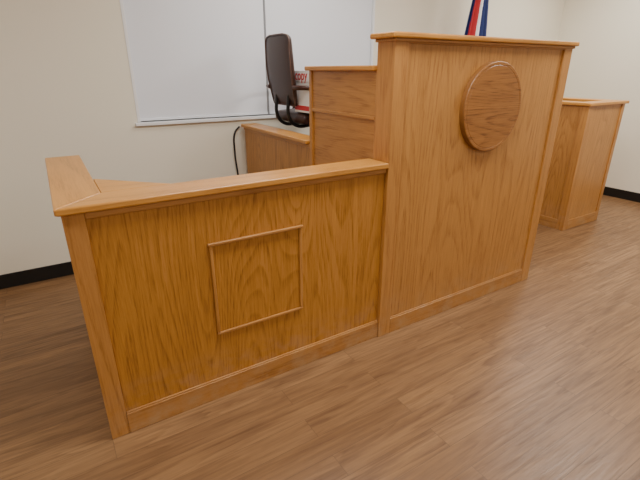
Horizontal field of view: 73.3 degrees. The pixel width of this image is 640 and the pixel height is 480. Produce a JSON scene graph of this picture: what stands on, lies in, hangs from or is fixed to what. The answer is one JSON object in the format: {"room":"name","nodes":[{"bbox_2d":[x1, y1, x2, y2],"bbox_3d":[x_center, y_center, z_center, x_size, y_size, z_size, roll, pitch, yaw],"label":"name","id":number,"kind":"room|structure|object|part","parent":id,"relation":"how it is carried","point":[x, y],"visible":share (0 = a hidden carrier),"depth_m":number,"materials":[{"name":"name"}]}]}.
{"room":"courtroom","nodes":[
{"label":"courtroom","id":0,"kind":"room"},
{"bbox_2d":[0,0,564,274],"bbox_3d":[-0.783,-1.300,3.627,9.380,2.750,0.100,-13,25,-30],"label":"wall","id":1,"kind":"structure","parent":0,"point":[66,89],"depth_m":3.13,"materials":[{"name":"beige paint"}]},
{"bbox_2d":[0,261,73,288],"bbox_3d":[-0.758,-0.054,4.068,9.172,0.110,0.008,-13,25,-30],"label":"baseboard","id":2,"kind":"structure","parent":1,"relation":"attached to","point":[19,278],"depth_m":3.25,"materials":[{"name":"black plastic"}]},
{"bbox_2d":[119,0,140,121],"bbox_3d":[-1.406,-1.530,3.089,0.022,1.325,0.064,-13,25,-30],"label":"frame","id":3,"kind":"object","parent":1,"relation":"attached to","point":[120,1],"visible":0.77,"depth_m":3.14,"materials":[{"name":"white plastic"}]},
{"bbox_2d":[123,0,266,118],"bbox_3d":[-0.931,-1.611,3.366,1.084,1.240,0.004,-13,25,-30],"label":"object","id":4,"kind":"object","parent":1,"relation":"attached to","point":[189,57],"visible":1,"depth_m":3.40,"materials":[{"name":"white fabric"}]},
{"bbox_2d":[140,112,267,120],"bbox_3d":[-0.931,-1.035,3.594,1.084,0.018,0.016,-13,25,-30],"label":"bar","id":5,"kind":"object","parent":4,"relation":"attached to","point":[258,113],"depth_m":3.56,"materials":[{"name":"silver metal"}]},
{"bbox_2d":[135,114,275,125],"bbox_3d":[-0.438,-1.115,3.878,2.320,0.025,0.065,-13,25,-30],"label":"sill","id":6,"kind":"structure","parent":1,"relation":"attached to","point":[168,122],"depth_m":3.54,"materials":[{"name":"white plastic"}]},
{"bbox_2d":[141,114,273,121],"bbox_3d":[-0.466,-1.741,3.669,2.226,1.300,0.005,-13,25,-30],"label":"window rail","id":7,"kind":"object","parent":1,"relation":"attached to","point":[260,114],"visible":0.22,"depth_m":3.61,"materials":[{"name":"grey"}]},
{"bbox_2d":[233,126,239,174],"bbox_3d":[-0.676,-0.481,3.879,0.157,1.058,0.069,11,24,26],"label":"power cable","id":8,"kind":"object","parent":1,"relation":"attached to","point":[238,127],"visible":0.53,"depth_m":3.76,"materials":[{"name":"black rubber"}]},
{"bbox_2d":[265,0,371,112],"bbox_3d":[0.019,-1.829,3.919,1.118,1.240,0.004,-13,25,-30],"label":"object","id":9,"kind":"object","parent":1,"relation":"attached to","point":[321,32],"visible":0.56,"depth_m":3.91,"materials":[{"name":"white fabric"}]},
{"bbox_2d":[370,0,375,64],"bbox_3d":[0.499,-1.969,4.198,0.022,1.325,0.064,-13,25,-30],"label":"frame","id":10,"kind":"object","parent":1,"relation":"attached to","point":[373,1],"visible":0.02,"depth_m":4.14,"materials":[{"name":"white plastic"}]},
{"bbox_3d":[-0.453,-2.352,3.405,2.226,0.030,0.064,-13,25,-30],"label":"window","id":11,"kind":"structure","parent":1,"relation":"in","visible":0},
{"bbox_2d":[263,0,268,114],"bbox_3d":[-0.473,-1.735,3.648,0.016,1.295,0.044,-13,25,-30],"label":"mullion","id":12,"kind":"object","parent":11,"relation":"attached to","point":[263,0],"visible":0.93,"depth_m":3.64,"materials":[{"name":"grey"}]},
{"bbox_2d":[0,195,639,479],"bbox_3d":[1.085,1.123,1.375,9.380,0.100,7.143,-13,25,-30],"label":"floor","id":13,"kind":"structure","parent":0,"point":[536,377],"depth_m":2.12,"materials":[{"name":"wood"}]},
{"bbox_2d":[45,155,388,438],"bbox_3d":[-0.571,0.071,2.464,1.492,1.056,1.108,-13,25,-30],"label":"desk","id":14,"kind":"object","parent":13,"relation":"on","point":[192,294],"visible":1,"depth_m":1.94,"materials":[{"name":"brown wood"}]},
{"bbox_3d":[-0.469,0.228,1.922,0.014,0.432,0.010,-13,25,-30],"label":"square moulding","id":15,"kind":"part","parent":14,"relation":"part of","materials":[{"name":"brown wood"}]},
{"bbox_3d":[-0.252,-0.224,1.889,1.402,0.028,0.012,-13,25,-30],"label":"under cap moulding","id":16,"kind":"part","parent":14,"relation":"part of","materials":[{"name":"brown wood"}]},
{"bbox_3d":[-0.251,0.670,2.242,1.402,0.105,0.014,-13,25,-30],"label":"rail","id":17,"kind":"part","parent":14,"relation":"part of","materials":[{"name":"brown wood"}]},
{"bbox_3d":[-0.281,-0.021,1.947,0.467,0.014,0.016,-13,25,-30],"label":"square moulding","id":18,"kind":"part","parent":14,"relation":"part of","materials":[{"name":"brown wood"}]},
{"bbox_3d":[-0.282,0.393,2.113,0.455,0.014,0.010,-13,25,-30],"label":"square moulding","id":19,"kind":"part","parent":14,"relation":"part of","materials":[{"name":"brown wood"}]},
{"bbox_3d":[-0.095,0.142,2.140,0.014,0.432,0.010,-13,25,-30],"label":"square moulding","id":20,"kind":"part","parent":14,"relation":"part of","materials":[{"name":"brown wood"}]},
{"bbox_2d":[241,31,579,336],"bbox_3d":[0.474,-0.627,3.401,1.535,1.665,1.944,-13,25,-30],"label":"bench","id":21,"kind":"object","parent":13,"relation":"on","point":[460,221],"visible":0.83,"depth_m":2.58,"materials":[{"name":"brown wood"}]},
{"bbox_3d":[-0.361,-0.793,3.284,0.010,0.024,1.120,-13,25,-30],"label":"moulding","id":22,"kind":"part","parent":21,"relation":"part of","materials":[{"name":"brown wood"}]},
{"bbox_3d":[-0.322,-0.328,3.493,0.080,1.042,1.120,-13,25,-30],"label":"panel","id":23,"kind":"part","parent":21,"relation":"part of","materials":[{"name":"brown wood"}]},
{"bbox_2d":[265,33,308,127],"bbox_3d":[-0.087,-1.070,3.561,0.591,1.130,0.732,-13,25,-30],"label":"office chair","id":24,"kind":"object","parent":21,"relation":"on","point":[279,60],"visible":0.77,"depth_m":3.30,"materials":[{"name":"brown leather"}]},
{"bbox_3d":[-0.298,-1.311,3.330,0.097,0.510,0.419,-13,25,-30],"label":"backrest","id":25,"kind":"part","parent":24,"relation":"part of","materials":[{"name":"brown leather"}]},
{"bbox_3d":[-0.047,-1.048,3.597,0.500,0.095,0.524,-13,25,-30],"label":"seat","id":26,"kind":"part","parent":24,"relation":"part of","materials":[{"name":"brown leather"}]},
{"bbox_3d":[0.044,-1.099,3.236,0.508,0.125,0.135,-6,22,-15],"label":"arm","id":27,"kind":"part","parent":24,"relation":"part of","materials":[{"name":"brown wood"}]},
{"bbox_2d":[295,70,308,112],"bbox_3d":[-0.018,-1.148,3.319,0.295,0.300,0.235,-13,25,-30],"label":"box","id":28,"kind":"object","parent":24,"relation":"on","point":[301,76],"visible":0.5,"depth_m":3.24,"materials":[{"name":"white cardboard"}]},
{"bbox_3d":[-0.018,-1.250,3.279,0.293,0.080,0.233,-13,25,-30],"label":"box lid","id":29,"kind":"part","parent":28,"relation":"part of","materials":[{"name":"white cardboard"}]},
{"bbox_3d":[0.120,-0.730,2.485,0.012,0.020,0.630,-13,25,-30],"label":"rail","id":30,"kind":"part","parent":21,"relation":"part of","materials":[{"name":"brown wood"}]},
{"bbox_3d":[0.159,-0.152,2.739,0.078,1.270,0.630,-13,25,-30],"label":"panel","id":31,"kind":"part","parent":21,"relation":"part of","materials":[{"name":"brown wood"}]},
{"bbox_3d":[0.156,-0.848,2.462,0.084,0.226,0.630,-13,25,-30],"label":"panel","id":32,"kind":"part","parent":21,"relation":"part of","materials":[{"name":"brown wood"}]},
{"bbox_3d":[0.975,0.395,2.945,1.304,0.100,0.010,-13,25,-30],"label":"rail","id":33,"kind":"part","parent":21,"relation":"part of","materials":[{"name":"brown wood"}]},
{"bbox_3d":[0.974,-1.071,2.365,1.304,0.020,0.010,-13,25,-30],"label":"moulding","id":34,"kind":"part","parent":21,"relation":"part of","materials":[{"name":"brown wood"}]},
{"bbox_2d":[459,61,520,151],"bbox_3d":[0.991,-0.764,2.482,0.500,0.500,0.033,-13,25,-30],"label":"wooden plaque","id":35,"kind":"object","parent":21,"relation":"attached to","point":[490,104],"visible":1,"depth_m":2.45,"materials":[{"name":"brown wood"}]},
{"bbox_2d":[464,0,488,35],"bbox_3d":[1.522,-1.625,4.627,0.489,2.620,0.316,-13,25,-30],"label":"flag","id":36,"kind":"object","parent":13,"relation":"on","point":[476,25],"visible":0.31,"depth_m":4.34,"materials":[{"name":"multicoloured fabric"}]},
{"bbox_2d":[538,97,628,230],"bbox_3d":[2.315,-0.950,4.817,0.694,1.225,1.502,-13,25,-30],"label":"stand","id":37,"kind":"object","parent":13,"relation":"on","point":[587,131],"visible":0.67,"depth_m":4.21,"materials":[{"name":"brown wood"}]},
{"bbox_3d":[2.060,-0.896,4.719,0.080,1.197,1.360,-13,25,-30],"label":"panel","id":38,"kind":"part","parent":37,"relation":"part of","materials":[{"name":"brown wood"}]},
{"bbox_3d":[2.437,-0.664,4.132,0.070,1.197,0.070,-13,25,-30],"label":"corner post","id":39,"kind":"part","parent":37,"relation":"part of","materials":[{"name":"brown wood"}]},
{"bbox_3d":[2.684,-0.728,4.292,0.530,1.197,0.080,-13,25,-30],"label":"panel","id":40,"kind":"part","parent":37,"relation":"part of","materials":[{"name":"brown wood"}]},
{"bbox_2d":[558,0,639,192],"bbox_3d":[5.018,-1.107,3.140,0.100,2.750,6.943,-13,25,-30],"label":"wall","id":41,"kind":"structure","parent":0,"point":[605,64],"depth_m":5.24,"materials":[{"name":"beige paint"}]},
{"bbox_2d":[603,186,639,202],"bbox_3d":[4.973,0.131,3.599,0.008,0.110,6.943,-13,25,-30],"label":"baseboard","id":42,"kind":"structure","parent":41,"relation":"attached to","point":[613,192],"depth_m":5.37,"materials":[{"name":"black plastic"}]}
]}

